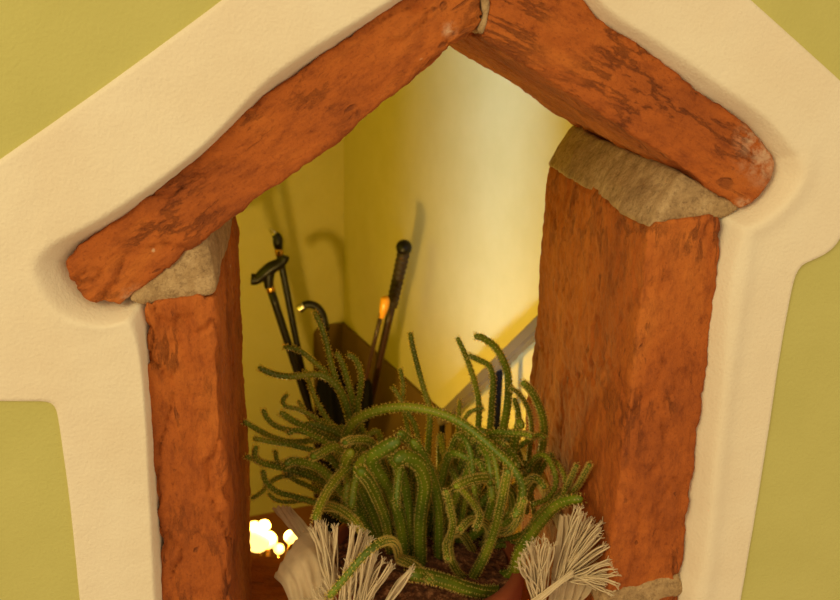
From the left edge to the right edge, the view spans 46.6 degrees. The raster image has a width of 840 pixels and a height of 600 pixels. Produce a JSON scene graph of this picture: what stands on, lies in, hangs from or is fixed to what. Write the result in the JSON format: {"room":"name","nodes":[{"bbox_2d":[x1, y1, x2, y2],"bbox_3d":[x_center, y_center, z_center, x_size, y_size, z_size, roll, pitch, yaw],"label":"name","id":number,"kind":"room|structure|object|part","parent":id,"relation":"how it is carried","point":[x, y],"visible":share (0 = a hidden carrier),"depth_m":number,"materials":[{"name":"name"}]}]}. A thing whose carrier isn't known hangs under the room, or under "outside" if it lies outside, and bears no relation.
{"room":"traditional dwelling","nodes":[
{"label":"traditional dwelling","id":0,"kind":"room"},
{"bbox_2d":[250,505,313,557],"bbox_3d":[-0.401,1.345,1.699,3.200,0.080,4.500,-1,17,-7],"label":"floor","id":1,"kind":"structure","parent":0,"point":[277,526],"depth_m":3.41,"materials":[{"name":"ceramic"}]},
{"bbox_2d":[250,520,297,557],"bbox_3d":[-0.312,0.804,2.072,0.220,0.742,0.220,-1,17,-7],"label":"globe lamp","id":2,"kind":"object","parent":1,"relation":"on","point":[261,539],"visible":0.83,"depth_m":1.95,"materials":[{"name":"glass"}]},
{"bbox_3d":[-0.344,0.472,2.019,0.030,0.029,0.030,-1,17,-7],"label":"globe","id":3,"kind":"part","parent":2,"relation":"part of","materials":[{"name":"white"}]},
{"bbox_3d":[-0.322,0.480,1.940,0.047,0.045,0.047,-1,17,-7],"label":"globe","id":4,"kind":"part","parent":2,"relation":"part of","materials":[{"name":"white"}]},
{"bbox_3d":[-0.320,0.463,1.998,0.026,0.025,0.026,-1,17,-7],"label":"globe","id":5,"kind":"part","parent":2,"relation":"part of","materials":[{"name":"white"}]},
{"bbox_3d":[-0.313,0.495,2.009,0.038,0.036,0.038,-1,17,-7],"label":"globe","id":6,"kind":"part","parent":2,"relation":"part of","materials":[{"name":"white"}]},
{"bbox_3d":[-0.295,0.521,2.041,0.023,0.022,0.023,-1,17,-7],"label":"globe","id":7,"kind":"part","parent":2,"relation":"part of","materials":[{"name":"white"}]},
{"bbox_3d":[-0.259,0.476,1.958,0.028,0.026,0.028,-1,17,-7],"label":"globe","id":8,"kind":"part","parent":2,"relation":"part of","materials":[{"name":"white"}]},
{"bbox_2d":[311,471,342,537],"bbox_3d":[-0.237,0.714,3.078,0.210,0.331,0.210,-1,17,-7],"label":"umbrella stand","id":9,"kind":"object","parent":1,"relation":"on","point":[314,495],"visible":0.02,"depth_m":2.99,"materials":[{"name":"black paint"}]},
{"bbox_2d":[251,254,324,463],"bbox_3d":[-0.326,0.364,2.903,0.334,1.043,0.050,-5,18,-20],"label":"cane","id":10,"kind":"object","parent":9,"relation":"in","point":[266,273],"visible":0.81,"depth_m":2.75,"materials":[{"name":"black paint"}]},
{"bbox_3d":[-0.419,-0.079,2.725,0.109,0.096,0.037,-1,17,-7],"label":"handle","id":11,"kind":"part","parent":10,"relation":"part of","materials":[{"name":"black paint"}]},
{"bbox_2d":[269,228,322,464],"bbox_3d":[-0.340,0.320,2.943,0.210,1.101,0.030,-1,17,-7],"label":"cane","id":12,"kind":"object","parent":9,"relation":"in","point":[277,237],"visible":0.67,"depth_m":2.83,"materials":[{"name":"black paint"}]},
{"bbox_3d":[-0.407,-0.168,2.784,0.032,0.055,0.030,-1,17,-7],"label":"handle","id":13,"kind":"part","parent":12,"relation":"part of","materials":[{"name":"black paint"}]},
{"bbox_2d":[296,300,347,471],"bbox_3d":[-0.276,0.430,2.939,0.174,0.896,0.104,-6,19,-23],"label":"folded umbrella","id":14,"kind":"object","parent":9,"relation":"in","point":[326,394],"visible":0.26,"depth_m":2.86,"materials":[{"name":"black fabric"}]},
{"bbox_3d":[-0.307,0.045,2.821,0.091,0.093,0.023,-1,17,-7],"label":"handle","id":15,"kind":"part","parent":14,"relation":"part of","materials":[{"name":"black paint"}]},
{"bbox_2d":[367,239,411,430],"bbox_3d":[-0.158,0.352,2.810,0.315,1.127,0.043,15,22,38],"label":"stick","id":16,"kind":"object","parent":9,"relation":"in","point":[403,247],"visible":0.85,"depth_m":2.62,"materials":[{"name":"wood"}]},
{"bbox_3d":[-0.042,-0.138,2.568,0.043,0.043,0.043,-1,17,-7],"label":"knob","id":17,"kind":"part","parent":16,"relation":"part of","materials":[{"name":"black paint"}]},
{"bbox_2d":[319,296,389,539],"bbox_3d":[-0.206,0.436,2.769,0.079,0.993,0.299,-13,22,-39],"label":"folded umbrella","id":18,"kind":"object","parent":1,"relation":"on","point":[367,395],"visible":0.16,"depth_m":2.64,"materials":[{"name":"brown fabric"},{"name":"orange-brown wood"}]},
{"bbox_3d":[-0.093,0.020,2.547,0.028,0.061,0.026,-1,17,-7],"label":"handle","id":19,"kind":"part","parent":18,"relation":"part of","materials":[{"name":"orange plastic"}]},
{"bbox_2d":[436,315,537,439],"bbox_3d":[0.234,0.395,2.129,0.026,1.515,0.913,-6,18,-23],"label":"handrail","id":20,"kind":"object","parent":1,"relation":"on","point":[525,338],"visible":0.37,"depth_m":2.21,"materials":[{"name":"wood"},{"name":"blue painted metal"}]},
{"bbox_2d":[236,138,343,515],"bbox_3d":[-1.122,-0.528,2.849,2.031,2.800,0.080,-6,18,-23],"label":"wall","id":21,"kind":"structure","parent":0,"point":[307,208],"depth_m":3.27,"materials":[{"name":"paint"}]},
{"bbox_2d":[0,0,839,599],"bbox_3d":[-0.278,0.119,0.790,3.050,2.800,0.276,-1,17,-7],"label":"wall","id":22,"kind":"structure","parent":0,"point":[55,55],"depth_m":0.66,"materials":[{"name":"green paint"}]},
{"bbox_2d":[66,0,773,599],"bbox_3d":[-0.011,0.065,0.806,0.469,0.663,0.295,-1,17,-7],"label":"frame","id":23,"kind":"object","parent":22,"relation":"attached to","point":[640,183],"visible":0.78,"depth_m":0.67,"materials":[{"name":"orange wood"}]},
{"bbox_2d":[240,309,592,599],"bbox_3d":[0.000,0.164,0.830,0.267,0.275,0.270,-7,19,-25],"label":"potted cactus","id":24,"kind":"object","parent":23,"relation":"on","point":[458,550],"visible":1,"depth_m":0.83,"materials":[{"name":"plant"}]},
{"bbox_3d":[-0.092,0.176,0.882,0.141,0.116,0.013,-8,19,-27],"label":"stem","id":25,"kind":"part","parent":24,"relation":"part of","materials":[{"name":"green plant"}]},
{"bbox_3d":[-0.089,0.202,0.909,0.109,0.053,0.011,0,17,-3],"label":"stem","id":26,"kind":"part","parent":24,"relation":"part of","materials":[{"name":"green plant"}]},
{"bbox_3d":[-0.095,0.191,0.905,0.128,0.075,0.010,-2,17,-10],"label":"stem","id":27,"kind":"part","parent":24,"relation":"part of","materials":[{"name":"green plant"}]},
{"bbox_3d":[-0.085,0.172,0.868,0.127,0.133,0.074,-1,17,-7],"label":"stem","id":28,"kind":"part","parent":24,"relation":"part of","materials":[{"name":"green plant"}]},
{"bbox_3d":[-0.088,0.169,0.885,0.134,0.128,0.013,-6,19,-24],"label":"stem","id":29,"kind":"part","parent":24,"relation":"part of","materials":[{"name":"green plant"}]},
{"bbox_3d":[-0.083,0.178,0.897,0.106,0.105,0.011,-3,18,-15],"label":"stem","id":30,"kind":"part","parent":24,"relation":"part of","materials":[{"name":"green plant"}]},
{"bbox_3d":[-0.090,0.162,0.888,0.145,0.138,0.012,-5,18,-19],"label":"stem","id":31,"kind":"part","parent":24,"relation":"part of","materials":[{"name":"green plant"}]},
{"bbox_3d":[-0.084,0.186,0.871,0.116,0.106,0.052,-1,17,-7],"label":"stem","id":32,"kind":"part","parent":24,"relation":"part of","materials":[{"name":"green plant"}]},
{"bbox_3d":[-0.079,0.153,0.901,0.099,0.150,0.010,-1,17,-7],"label":"stem","id":33,"kind":"part","parent":24,"relation":"part of","materials":[{"name":"green plant"}]},
{"bbox_3d":[-0.072,0.157,0.878,0.123,0.156,0.013,-9,20,-31],"label":"stem","id":34,"kind":"part","parent":24,"relation":"part of","materials":[{"name":"green plant"}]},
{"bbox_3d":[-0.084,0.158,0.893,0.124,0.144,0.012,-4,18,-16],"label":"stem","id":35,"kind":"part","parent":24,"relation":"part of","materials":[{"name":"green plant"}]},
{"bbox_3d":[-0.085,0.140,0.896,0.127,0.178,0.012,-1,17,-7],"label":"stem","id":36,"kind":"part","parent":24,"relation":"part of","materials":[{"name":"green plant"}]},
{"bbox_3d":[-0.069,0.182,0.887,0.115,0.105,0.013,-3,17,-14],"label":"stem","id":37,"kind":"part","parent":24,"relation":"part of","materials":[{"name":"green plant"}]},
{"bbox_3d":[-0.063,0.166,0.856,0.132,0.152,0.013,-14,22,-40],"label":"stem","id":38,"kind":"part","parent":24,"relation":"part of","materials":[{"name":"green plant"}]},
{"bbox_3d":[-0.073,0.156,0.907,0.085,0.140,0.011,1,17,-1],"label":"stem","id":39,"kind":"part","parent":24,"relation":"part of","materials":[{"name":"green plant"}]},
{"bbox_3d":[-0.071,0.143,0.906,0.082,0.165,0.016,4,17,7],"label":"stem","id":40,"kind":"part","parent":24,"relation":"part of","materials":[{"name":"green plant"}]},
{"bbox_3d":[-0.074,0.131,0.905,0.106,0.189,0.030,-1,17,-7],"label":"stem","id":41,"kind":"part","parent":24,"relation":"part of","materials":[{"name":"green plant"}]},
{"bbox_3d":[-0.064,0.179,0.841,0.111,0.139,0.092,-1,17,-7],"label":"stem","id":42,"kind":"part","parent":24,"relation":"part of","materials":[{"name":"green plant"}]},
{"bbox_3d":[-0.060,0.166,0.888,0.101,0.136,0.014,-6,18,-23],"label":"stem","id":43,"kind":"part","parent":24,"relation":"part of","materials":[{"name":"green plant"}]},
{"bbox_3d":[-0.062,0.116,0.895,0.079,0.224,0.014,2,17,1],"label":"stem","id":44,"kind":"part","parent":24,"relation":"part of","materials":[{"name":"green plant"}]},
{"bbox_3d":[-0.045,0.183,0.865,0.021,0.118,0.090,11,20,30],"label":"stem","id":45,"kind":"part","parent":24,"relation":"part of","materials":[{"name":"green plant"}]},
{"bbox_3d":[-0.062,0.197,0.832,0.055,0.109,0.179,2,17,3],"label":"stem","id":46,"kind":"part","parent":24,"relation":"part of","materials":[{"name":"green plant"}]},
{"bbox_3d":[-0.050,0.134,0.898,0.063,0.189,0.012,-1,17,-7],"label":"stem","id":47,"kind":"part","parent":24,"relation":"part of","materials":[{"name":"green plant"}]},
{"bbox_3d":[-0.050,0.174,0.845,0.096,0.147,0.109,-1,17,-7],"label":"stem","id":48,"kind":"part","parent":24,"relation":"part of","materials":[{"name":"green plant"}]},
{"bbox_3d":[-0.047,0.189,0.831,0.098,0.123,0.183,-1,17,-7],"label":"stem","id":49,"kind":"part","parent":24,"relation":"part of","materials":[{"name":"green plant"}]},
{"bbox_3d":[-0.052,0.175,0.845,0.040,0.143,0.082,-1,17,-7],"label":"stem","id":50,"kind":"part","parent":24,"relation":"part of","materials":[{"name":"green plant"}]},
{"bbox_3d":[-0.043,0.133,0.896,0.055,0.191,0.013,-4,18,-17],"label":"stem","id":51,"kind":"part","parent":24,"relation":"part of","materials":[{"name":"green plant"}]},
{"bbox_3d":[-0.025,0.206,0.763,0.038,0.134,0.206,5,17,13],"label":"stem","id":52,"kind":"part","parent":24,"relation":"part of","materials":[{"name":"green plant"}]},
{"bbox_3d":[-0.032,0.182,0.868,0.096,0.117,0.017,-14,22,-40],"label":"stem","id":53,"kind":"part","parent":24,"relation":"part of","materials":[{"name":"green plant"}]},
{"bbox_3d":[-0.043,0.174,0.893,0.088,0.115,0.023,-1,17,-7],"label":"stem","id":54,"kind":"part","parent":24,"relation":"part of","materials":[{"name":"green plant"}]},
{"bbox_3d":[-0.037,0.172,0.864,0.067,0.139,0.063,-1,17,-7],"label":"stem","id":55,"kind":"part","parent":24,"relation":"part of","materials":[{"name":"green plant"}]},
{"bbox_3d":[-0.035,0.167,0.839,0.076,0.162,0.124,-1,17,-7],"label":"stem","id":56,"kind":"part","parent":24,"relation":"part of","materials":[{"name":"green plant"}]},
{"bbox_3d":[-0.039,0.186,0.849,0.018,0.123,0.109,9,19,24],"label":"stem","id":57,"kind":"part","parent":24,"relation":"part of","materials":[{"name":"green plant"}]},
{"bbox_3d":[-0.042,0.174,0.838,0.040,0.151,0.088,0,17,-3],"label":"stem","id":58,"kind":"part","parent":24,"relation":"part of","materials":[{"name":"green plant"}]},
{"bbox_3d":[-0.039,0.170,0.902,0.059,0.118,0.013,-8,19,-27],"label":"stem","id":59,"kind":"part","parent":24,"relation":"part of","materials":[{"name":"green plant"}]},
{"bbox_3d":[-0.035,0.182,0.818,0.015,0.147,0.111,5,17,13],"label":"stem","id":60,"kind":"part","parent":24,"relation":"part of","materials":[{"name":"green plant"}]},
{"bbox_3d":[-0.025,0.174,0.818,0.047,0.161,0.068,-1,17,-7],"label":"stem","id":61,"kind":"part","parent":24,"relation":"part of","materials":[{"name":"green plant"}]},
{"bbox_3d":[-0.013,0.183,0.850,0.017,0.127,0.103,5,17,12],"label":"stem","id":62,"kind":"part","parent":24,"relation":"part of","materials":[{"name":"green plant"}]},
{"bbox_3d":[-0.015,0.181,0.850,0.032,0.131,0.102,-1,17,-7],"label":"stem","id":63,"kind":"part","parent":24,"relation":"part of","materials":[{"name":"green plant"}]},
{"bbox_3d":[-0.017,0.176,0.828,0.041,0.152,0.062,-1,17,-7],"label":"stem","id":64,"kind":"part","parent":24,"relation":"part of","materials":[{"name":"green plant"}]},
{"bbox_3d":[-0.012,0.142,0.921,0.011,0.160,0.043,-9,20,-30],"label":"stem","id":65,"kind":"part","parent":24,"relation":"part of","materials":[{"name":"green plant"}]},
{"bbox_3d":[-0.012,0.150,0.919,0.042,0.146,0.013,13,20,34],"label":"stem","id":66,"kind":"part","parent":24,"relation":"part of","materials":[{"name":"green plant"}]},
{"bbox_3d":[-0.009,0.181,0.813,0.044,0.150,0.069,-1,17,-7],"label":"stem","id":67,"kind":"part","parent":24,"relation":"part of","materials":[{"name":"green plant"}]},
{"bbox_3d":[-0.007,0.180,0.851,0.013,0.133,0.087,3,17,6],"label":"stem","id":68,"kind":"part","parent":24,"relation":"part of","materials":[{"name":"green plant"}]},
{"bbox_3d":[-0.005,0.224,0.808,0.033,0.075,0.135,1,17,1],"label":"stem","id":69,"kind":"part","parent":24,"relation":"part of","materials":[{"name":"green plant"}]},
{"bbox_3d":[-0.002,0.185,0.868,0.014,0.113,0.066,4,17,7],"label":"stem","id":70,"kind":"part","parent":24,"relation":"part of","materials":[{"name":"green plant"}]},
{"bbox_3d":[0.002,0.125,0.924,0.019,0.192,0.054,-5,18,-21],"label":"stem","id":71,"kind":"part","parent":24,"relation":"part of","materials":[{"name":"green plant"}]},
{"bbox_3d":[0.005,0.168,0.852,0.067,0.152,0.067,-1,17,-7],"label":"stem","id":72,"kind":"part","parent":24,"relation":"part of","materials":[{"name":"green plant"}]},
{"bbox_3d":[0.005,0.174,0.829,0.044,0.154,0.061,-1,17,-7],"label":"stem","id":73,"kind":"part","parent":24,"relation":"part of","materials":[{"name":"green plant"}]},
{"bbox_3d":[0.004,0.167,0.827,0.142,0.172,0.178,-1,17,-7],"label":"stem","id":74,"kind":"part","parent":24,"relation":"part of","materials":[{"name":"green plant"}]},
{"bbox_2d":[272,503,620,599],"bbox_3d":[0.006,0.211,0.828,0.262,0.182,0.241,-2,17,-11],"label":"cloth","id":75,"kind":"object","parent":24,"relation":"attached to","point":[308,569],"visible":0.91,"depth_m":0.74,"materials":[{"name":"beige fabric"}]},
{"bbox_3d":[0.096,0.224,0.742,0.043,0.037,0.009,-1,17,-7],"label":"cord","id":76,"kind":"part","parent":75,"relation":"part of","materials":[{"name":"fabric"}]},
{"bbox_3d":[0.035,0.172,0.892,0.084,0.122,0.019,9,18,23],"label":"stem","id":77,"kind":"part","parent":24,"relation":"part of","materials":[{"name":"green plant"}]},
{"bbox_3d":[0.036,0.228,0.799,0.025,0.086,0.147,14,21,35],"label":"stem","id":78,"kind":"part","parent":24,"relation":"part of","materials":[{"name":"green plant"}]},
{"bbox_3d":[0.028,0.193,0.799,0.017,0.140,0.108,6,17,14],"label":"stem","id":79,"kind":"part","parent":24,"relation":"part of","materials":[{"name":"green plant"}]},
{"bbox_3d":[0.028,0.180,0.858,0.045,0.130,0.097,-1,17,-7],"label":"stem","id":80,"kind":"part","parent":24,"relation":"part of","materials":[{"name":"green plant"}]},
{"bbox_3d":[0.026,0.172,0.861,0.013,0.142,0.110,-5,18,-21],"label":"stem","id":81,"kind":"part","parent":24,"relation":"part of","materials":[{"name":"green plant"}]},
{"bbox_3d":[0.032,0.215,0.825,0.017,0.081,0.139,5,17,12],"label":"stem","id":82,"kind":"part","parent":24,"relation":"part of","materials":[{"name":"green plant"}]},
{"bbox_3d":[0.031,0.159,0.917,0.017,0.133,0.031,17,23,41],"label":"stem","id":83,"kind":"part","parent":24,"relation":"part of","materials":[{"name":"green plant"}]},
{"bbox_3d":[0.030,0.190,0.856,0.021,0.110,0.208,-1,17,-7],"label":"stem","id":84,"kind":"part","parent":24,"relation":"part of","materials":[{"name":"green plant"}]},
{"bbox_3d":[0.035,0.184,0.846,0.015,0.129,0.118,-6,19,-24],"label":"stem","id":85,"kind":"part","parent":24,"relation":"part of","materials":[{"name":"green plant"}]},
{"bbox_3d":[0.031,0.182,0.863,0.011,0.121,0.090,-7,19,-27],"label":"stem","id":86,"kind":"part","parent":24,"relation":"part of","materials":[{"name":"green plant"}]},
{"bbox_3d":[0.040,0.170,0.888,0.070,0.130,0.065,-1,17,-7],"label":"stem","id":87,"kind":"part","parent":24,"relation":"part of","materials":[{"name":"green plant"}]},
{"bbox_3d":[0.040,0.127,0.906,0.038,0.201,0.015,-1,17,-7],"label":"stem","id":88,"kind":"part","parent":24,"relation":"part of","materials":[{"name":"green plant"}]},
{"bbox_3d":[0.040,0.160,0.912,0.038,0.135,0.013,-1,17,-7],"label":"stem","id":89,"kind":"part","parent":24,"relation":"part of","materials":[{"name":"green plant"}]},
{"bbox_3d":[0.051,0.205,0.829,0.022,0.100,0.136,5,17,11],"label":"stem","id":90,"kind":"part","parent":24,"relation":"part of","materials":[{"name":"green plant"}]},
{"bbox_3d":[0.042,0.176,0.849,0.019,0.143,0.128,-5,18,-19],"label":"stem","id":91,"kind":"part","parent":24,"relation":"part of","materials":[{"name":"green plant"}]},
{"bbox_3d":[0.043,0.172,0.852,0.044,0.149,0.097,-1,17,-7],"label":"stem","id":92,"kind":"part","parent":24,"relation":"part of","materials":[{"name":"green plant"}]},
{"bbox_3d":[0.047,0.175,0.882,0.076,0.125,0.037,-1,17,-7],"label":"stem","id":93,"kind":"part","parent":24,"relation":"part of","materials":[{"name":"green plant"}]},
{"bbox_3d":[0.042,0.173,0.848,0.017,0.150,0.136,-4,18,-18],"label":"stem","id":94,"kind":"part","parent":24,"relation":"part of","materials":[{"name":"green plant"}]},
{"bbox_3d":[0.047,0.135,0.905,0.046,0.188,0.014,-1,17,-7],"label":"stem","id":95,"kind":"part","parent":24,"relation":"part of","materials":[{"name":"green plant"}]},
{"bbox_3d":[0.060,0.183,0.829,0.044,0.145,0.177,5,17,11],"label":"stem","id":96,"kind":"part","parent":24,"relation":"part of","materials":[{"name":"green plant"}]},
{"bbox_3d":[0.055,0.172,0.901,0.094,0.120,0.042,-1,17,-7],"label":"stem","id":97,"kind":"part","parent":24,"relation":"part of","materials":[{"name":"green plant"}]},
{"bbox_3d":[0.057,0.126,0.893,0.055,0.215,0.035,-1,17,-7],"label":"stem","id":98,"kind":"part","parent":24,"relation":"part of","materials":[{"name":"green plant"}]},
{"bbox_3d":[0.056,0.166,0.858,0.054,0.161,0.081,-1,17,-7],"label":"stem","id":99,"kind":"part","parent":24,"relation":"part of","materials":[{"name":"green plant"}]},
{"bbox_3d":[0.054,0.189,0.804,0.018,0.173,0.127,-3,17,-13],"label":"stem","id":100,"kind":"part","parent":24,"relation":"part of","materials":[{"name":"green plant"}]},
{"bbox_3d":[0.057,0.188,0.882,0.080,0.104,0.049,-1,17,-7],"label":"stem","id":101,"kind":"part","parent":24,"relation":"part of","materials":[{"name":"green plant"}]},
{"bbox_3d":[0.068,0.151,0.899,0.065,0.162,0.033,16,22,40],"label":"stem","id":102,"kind":"part","parent":24,"relation":"part of","materials":[{"name":"green plant"}]},
{"bbox_3d":[0.048,0.173,0.853,0.015,0.146,0.134,-9,20,-29],"label":"stem","id":103,"kind":"part","parent":24,"relation":"part of","materials":[{"name":"green plant"}]},
{"bbox_3d":[0.076,0.148,0.880,0.060,0.179,0.070,-1,17,-7],"label":"stem","id":104,"kind":"part","parent":24,"relation":"part of","materials":[{"name":"green plant"}]},
{"bbox_3d":[0.070,0.189,0.823,0.014,0.134,0.158,-1,17,-7],"label":"stem","id":105,"kind":"part","parent":24,"relation":"part of","materials":[{"name":"green plant"}]},
{"bbox_3d":[0.049,0.165,0.851,0.019,0.162,0.137,-9,20,-31],"label":"stem","id":106,"kind":"part","parent":24,"relation":"part of","materials":[{"name":"green plant"}]},
{"bbox_3d":[0.060,0.184,0.907,0.106,0.094,0.011,0,17,-5],"label":"stem","id":107,"kind":"part","parent":24,"relation":"part of","materials":[{"name":"green plant"}]},
{"bbox_3d":[0.062,0.170,0.881,0.088,0.135,0.070,-1,17,-7],"label":"stem","id":108,"kind":"part","parent":24,"relation":"part of","materials":[{"name":"green plant"}]},
{"bbox_3d":[0.079,0.145,0.860,0.070,0.200,0.093,-1,17,-7],"label":"stem","id":109,"kind":"part","parent":24,"relation":"part of","materials":[{"name":"green plant"}]},
{"bbox_3d":[0.071,0.186,0.842,0.051,0.130,0.133,-1,17,-7],"label":"stem","id":110,"kind":"part","parent":24,"relation":"part of","materials":[{"name":"green plant"}]},
{"bbox_3d":[0.079,0.186,0.852,0.068,0.125,0.115,-1,17,-7],"label":"stem","id":111,"kind":"part","parent":24,"relation":"part of","materials":[{"name":"green plant"}]},
{"bbox_3d":[0.086,0.180,0.836,0.072,0.146,0.125,-1,17,-7],"label":"stem","id":112,"kind":"part","parent":24,"relation":"part of","materials":[{"name":"green plant"}]},
{"bbox_3d":[0.108,0.190,0.851,0.031,0.117,0.117,-3,18,-15],"label":"stem","id":113,"kind":"part","parent":24,"relation":"part of","materials":[{"name":"green plant"}]},
{"bbox_3d":[0.096,0.200,0.808,0.021,0.129,0.102,-9,20,-30],"label":"stem","id":114,"kind":"part","parent":24,"relation":"part of","materials":[{"name":"green plant"}]},
{"bbox_3d":[0.102,0.176,0.835,0.041,0.155,0.152,-10,20,-33],"label":"stem","id":115,"kind":"part","parent":24,"relation":"part of","materials":[{"name":"green plant"}]},
{"bbox_2d":[0,0,839,599],"bbox_3d":[-0.001,0.056,0.673,0.631,0.724,0.031,-1,17,-7],"label":"trim","id":116,"kind":"structure","parent":22,"relation":"attached to","point":[87,169],"depth_m":0.63,"materials":[{"name":"white paint"}]},
{"bbox_2d":[325,523,523,599],"bbox_3d":[-0.001,0.259,0.873,0.186,0.068,0.186,-1,17,-7],"label":"pot","id":117,"kind":"object","parent":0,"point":[498,579],"depth_m":0.85,"materials":[{"name":"ceramic"}]},
{"bbox_2d":[344,45,572,443],"bbox_3d":[0.272,-0.277,2.131,0.080,2.800,2.427,-6,18,-23],"label":"wall","id":118,"kind":"structure","parent":0,"point":[454,164],"depth_m":2.51,"materials":[{"name":"paint"}]},
{"bbox_2d":[313,322,520,540],"bbox_3d":[0.135,0.727,2.457,0.112,0.685,2.300,-6,18,-23],"label":"staircase","id":119,"kind":"structure","parent":118,"relation":"attached to","point":[343,338],"depth_m":3.08,"materials":[{"name":"brown paint"}]}
]}

